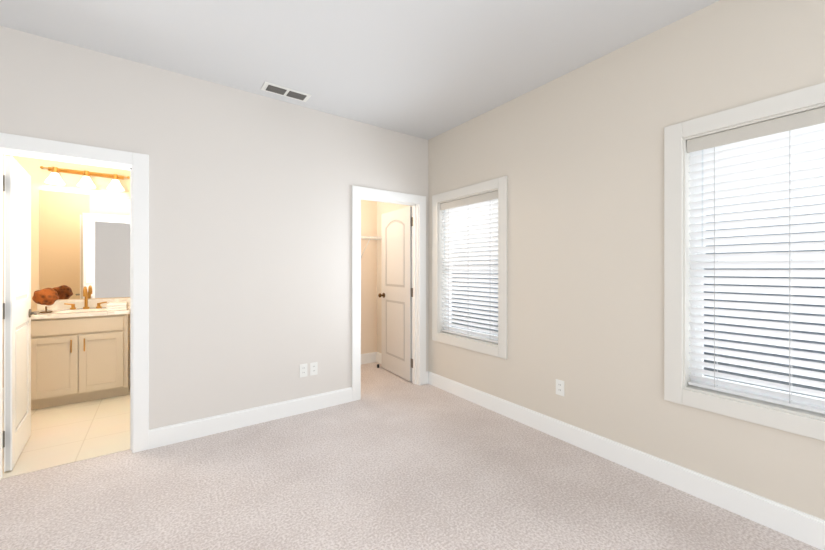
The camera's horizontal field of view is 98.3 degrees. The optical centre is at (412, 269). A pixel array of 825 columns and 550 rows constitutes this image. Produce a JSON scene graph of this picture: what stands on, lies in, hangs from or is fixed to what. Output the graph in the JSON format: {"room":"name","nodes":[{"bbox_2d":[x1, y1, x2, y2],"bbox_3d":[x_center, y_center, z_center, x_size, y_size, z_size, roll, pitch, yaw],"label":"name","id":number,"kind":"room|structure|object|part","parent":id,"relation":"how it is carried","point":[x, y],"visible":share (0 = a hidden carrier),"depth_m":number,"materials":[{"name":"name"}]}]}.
{"room":"empty bedroom","nodes":[
{"label":"empty bedroom","id":0,"kind":"room"},
{"bbox_2d":[1,390,129,478],"bbox_3d":[-3.400,1.328,2.777,2.330,0.104,2.010,0,0,-35],"label":"floor","id":1,"kind":"structure","parent":0,"point":[60,435],"depth_m":2.77,"materials":[{"name":"beige tile"}]},
{"bbox_2d":[31,286,129,409],"bbox_3d":[-3.296,0.725,3.568,0.758,1.102,0.598,0,0,-35],"label":"bathroom vanity","id":2,"kind":"object","parent":1,"relation":"on","point":[80,350],"visible":0.96,"depth_m":3.38,"materials":[{"name":"beige paint"}]},
{"bbox_2d":[32,288,58,312],"bbox_3d":[-3.475,0.291,3.380,0.181,0.237,0.173,0,0,-35],"label":"ball","id":3,"kind":"object","parent":2,"relation":"on","point":[47,296],"visible":0.98,"depth_m":3.34,"materials":[{"name":"brown metal"}]},
{"bbox_2d":[64,286,107,309],"bbox_3d":[-3.376,0.292,3.680,0.333,0.236,0.147,0,0,-35],"label":"faucet","id":4,"kind":"object","parent":2,"relation":"on","point":[85,292],"depth_m":3.71,"materials":[{"name":"gold metal"}]},
{"bbox_2d":[106,302,128,310],"bbox_3d":[-3.030,0.377,3.667,0.160,0.064,0.250,0,0,-35],"label":"folded towel","id":5,"kind":"object","parent":2,"relation":"on","point":[111,306],"visible":1,"depth_m":3.58,"materials":[{"name":"white fabric"}]},
{"bbox_2d":[3,154,129,387],"bbox_3d":[-3.875,-0.090,3.599,2.270,2.740,0.120,0,0,-35],"label":"wall","id":6,"kind":"structure","parent":0,"point":[36,172],"depth_m":3.63,"materials":[{"name":"beige paint"}]},
{"bbox_2d":[39,190,129,299],"bbox_3d":[-3.437,-0.245,3.833,0.805,1.110,0.006,0,0,-35],"label":"bathroom mirror","id":7,"kind":"object","parent":6,"relation":"attached to","point":[84,240],"visible":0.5,"depth_m":3.79,"materials":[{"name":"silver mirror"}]},
{"bbox_2d":[40,166,129,190],"bbox_3d":[-3.419,-0.954,3.741,0.708,0.182,0.178,0,0,-35],"label":"sconce","id":8,"kind":"object","parent":6,"relation":"attached to","point":[55,178],"visible":1,"depth_m":3.72,"materials":[{"name":"gold metal"}]},
{"bbox_2d":[0,26,427,428],"bbox_3d":[-1.607,-0.090,2.821,4.300,2.740,0.120,0,0,-35],"label":"wall","id":9,"kind":"structure","parent":0,"point":[250,249],"depth_m":2.84,"materials":[{"name":"white paint"}]},
{"bbox_2d":[3,155,39,471],"bbox_3d":[-2.744,0.276,2.458,0.152,1.984,0.677,0,0,-35],"label":"door","id":10,"kind":"structure","parent":9,"relation":"in","point":[17,312],"depth_m":2.36,"materials":[{"name":"white wood"}]},
{"bbox_2d":[0,133,148,479],"bbox_3d":[-2.260,0.232,2.358,0.832,2.096,0.160,0,0,-35],"label":"door frame","id":11,"kind":"structure","parent":9,"relation":"attached to","point":[136,165],"depth_m":2.49,"materials":[{"name":"white paint"}]},
{"bbox_2d":[148,387,351,449],"bbox_3d":[-1.234,1.212,3.004,1.600,0.135,0.016,0,0,-36],"label":"baseboard","id":12,"kind":"structure","parent":9,"relation":"attached to","point":[175,433],"depth_m":2.89,"materials":[{"name":"white paint"}]},
{"bbox_2d":[300,364,306,376],"bbox_3d":[-0.976,0.905,3.194,0.070,0.115,0.006,0,0,-35],"label":"electrical outlet","id":13,"kind":"object","parent":9,"relation":"attached to","point":[303,370],"visible":1,"depth_m":3.19,"materials":[{"name":"white plastic"}]},
{"bbox_2d":[310,362,317,375],"bbox_3d":[-0.899,0.905,3.249,0.070,0.115,0.006,0,0,-35],"label":"electrical outlet","id":14,"kind":"object","parent":9,"relation":"attached to","point":[314,368],"visible":1,"depth_m":3.25,"materials":[{"name":"white plastic"}]},
{"bbox_2d":[352,185,425,400],"bbox_3d":[-0.261,0.232,3.784,0.902,2.096,0.160,0,0,-35],"label":"door frame","id":15,"kind":"structure","parent":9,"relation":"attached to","point":[417,203],"depth_m":3.90,"materials":[{"name":"white paint"}]},
{"bbox_2d":[378,206,412,380],"bbox_3d":[-0.175,0.276,4.333,0.193,1.984,0.747,0,0,-35],"label":"closet door","id":16,"kind":"structure","parent":15,"relation":"attached to","point":[397,292],"depth_m":4.28,"materials":[{"name":"white paint"}]},
{"bbox_2d":[0,0,718,139],"bbox_3d":[-0.979,-1.510,1.648,4.960,0.100,6.660,0,0,-35],"label":"ceiling","id":17,"kind":"structure","parent":0,"point":[427,69],"depth_m":2.28,"materials":[{"name":"white paint"}]},
{"bbox_2d":[261,81,311,101],"bbox_3d":[-1.036,-1.454,2.934,0.370,0.010,0.150,0,0,-35],"label":"ceiling vent","id":18,"kind":"object","parent":17,"relation":"in","point":[284,91],"visible":1,"depth_m":2.92,"materials":[{"name":"white metal"}]},
{"bbox_2d":[361,200,376,353],"bbox_3d":[-1.511,-0.090,4.314,2.410,2.740,0.120,0,0,-35],"label":"wall","id":19,"kind":"structure","parent":0,"point":[369,285],"depth_m":4.89,"materials":[{"name":"beige paint"}]},
{"bbox_2d":[361,352,374,363],"bbox_3d":[-1.472,1.212,4.259,2.410,0.135,0.016,0,0,-36],"label":"baseboard","id":20,"kind":"structure","parent":19,"relation":"attached to","point":[366,358],"depth_m":4.87,"materials":[{"name":"white paint"}]},
{"bbox_2d":[361,236,381,256],"bbox_3d":[-1.382,-0.281,4.133,2.394,0.288,0.322,0,0,-35],"label":"wire closet shelf","id":21,"kind":"object","parent":19,"relation":"attached to","point":[378,238],"visible":0.15,"depth_m":4.63,"materials":[{"name":"white metal"}]},
{"bbox_2d":[0,362,819,549],"bbox_3d":[-0.546,1.330,1.472,4.460,0.100,5.870,0,0,-35],"label":"floor","id":22,"kind":"structure","parent":0,"point":[421,467],"depth_m":2.03,"materials":[{"name":"beige carpet"}]},
{"bbox_2d":[377,0,824,519],"bbox_3d":[1.204,-0.090,2.720,0.160,2.740,5.870,0,0,-35],"label":"wall","id":23,"kind":"structure","parent":0,"point":[576,157],"depth_m":2.37,"materials":[{"name":"beige paint"}]},
{"bbox_2d":[375,352,381,363],"bbox_3d":[-0.194,1.212,4.529,0.016,0.135,1.020,0,0,-36],"label":"baseboard","id":24,"kind":"structure","parent":23,"relation":"attached to","point":[378,356],"depth_m":4.90,"materials":[{"name":"white paint"}]},
{"bbox_2d":[432,176,506,358],"bbox_3d":[0.588,-0.018,3.568,0.179,1.595,1.029,0,0,-35],"label":"window","id":25,"kind":"structure","parent":23,"relation":"in","point":[499,349],"depth_m":3.49,"materials":[{"name":"white paint"}]},
{"bbox_2d":[440,190,497,342],"bbox_3d":[0.565,-0.022,3.552,0.070,1.381,0.823,0,0,-35],"label":"window blind","id":26,"kind":"object","parent":25,"relation":"attached to","point":[480,210],"visible":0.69,"depth_m":3.53,"materials":[{"name":"grey plastic"}]},
{"bbox_3d":[0.634,-0.018,3.601,0.065,1.425,0.859,0,0,-35],"label":"window sash","id":27,"kind":"part","parent":25,"relation":"part of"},
{"bbox_2d":[556,379,563,395],"bbox_3d":[1.116,0.895,2.700,0.006,0.115,0.070,0,0,-35],"label":"electrical outlet","id":28,"kind":"object","parent":23,"relation":"attached to","point":[559,387],"visible":1,"depth_m":2.69,"materials":[{"name":"white plastic"}]},
{"bbox_2d":[426,371,824,549],"bbox_3d":[1.464,1.212,2.193,0.030,0.135,4.470,0,0,-36],"label":"baseboard","id":29,"kind":"structure","parent":23,"relation":"attached to","point":[806,528],"depth_m":2.13,"materials":[{"name":"white paint"}]},
{"bbox_2d":[664,82,824,440],"bbox_3d":[1.875,-0.035,1.764,0.179,1.630,1.030,0,0,-35],"label":"window","id":30,"kind":"structure","parent":23,"relation":"in","point":[678,389],"depth_m":2.05,"materials":[{"name":"white paint"}]},
{"bbox_2d":[687,107,824,413],"bbox_3d":[1.853,-0.040,1.748,0.070,1.416,0.824,0,0,-35],"label":"window blind","id":31,"kind":"object","parent":30,"relation":"attached to","point":[792,147],"visible":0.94,"depth_m":1.83,"materials":[{"name":"grey plastic"}]},
{"bbox_3d":[1.921,-0.035,1.797,0.065,1.460,0.860,0,0,-35],"label":"window sash","id":32,"kind":"part","parent":30,"relation":"part of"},
{"label":"outside","id":33,"kind":"structure","parent":0,"visible":0},
{"bbox_2d":[452,314,824,398],"bbox_3d":[26.849,1.830,19.152,59.000,0.100,80.000,0,0,-35],"label":"ground","id":34,"kind":"structure","parent":33,"point":[773,380],"depth_m":6.22,"materials":[{"name":"grey"}]},
{"bbox_2d":[452,222,497,316],"bbox_3d":[6.127,-2.270,16.776,10.100,8.100,10.600,0,0,-35],"label":"house","id":35,"kind":"structure","parent":34,"relation":"on","point":[475,282],"depth_m":13.75,"materials":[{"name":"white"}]},
{"bbox_2d":[704,167,824,370],"bbox_3d":[12.194,-2.470,6.979,9.600,8.500,10.000,0,0,-35],"label":"house","id":36,"kind":"structure","parent":34,"relation":"on","point":[780,347],"depth_m":6.81,"materials":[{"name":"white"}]}
]}

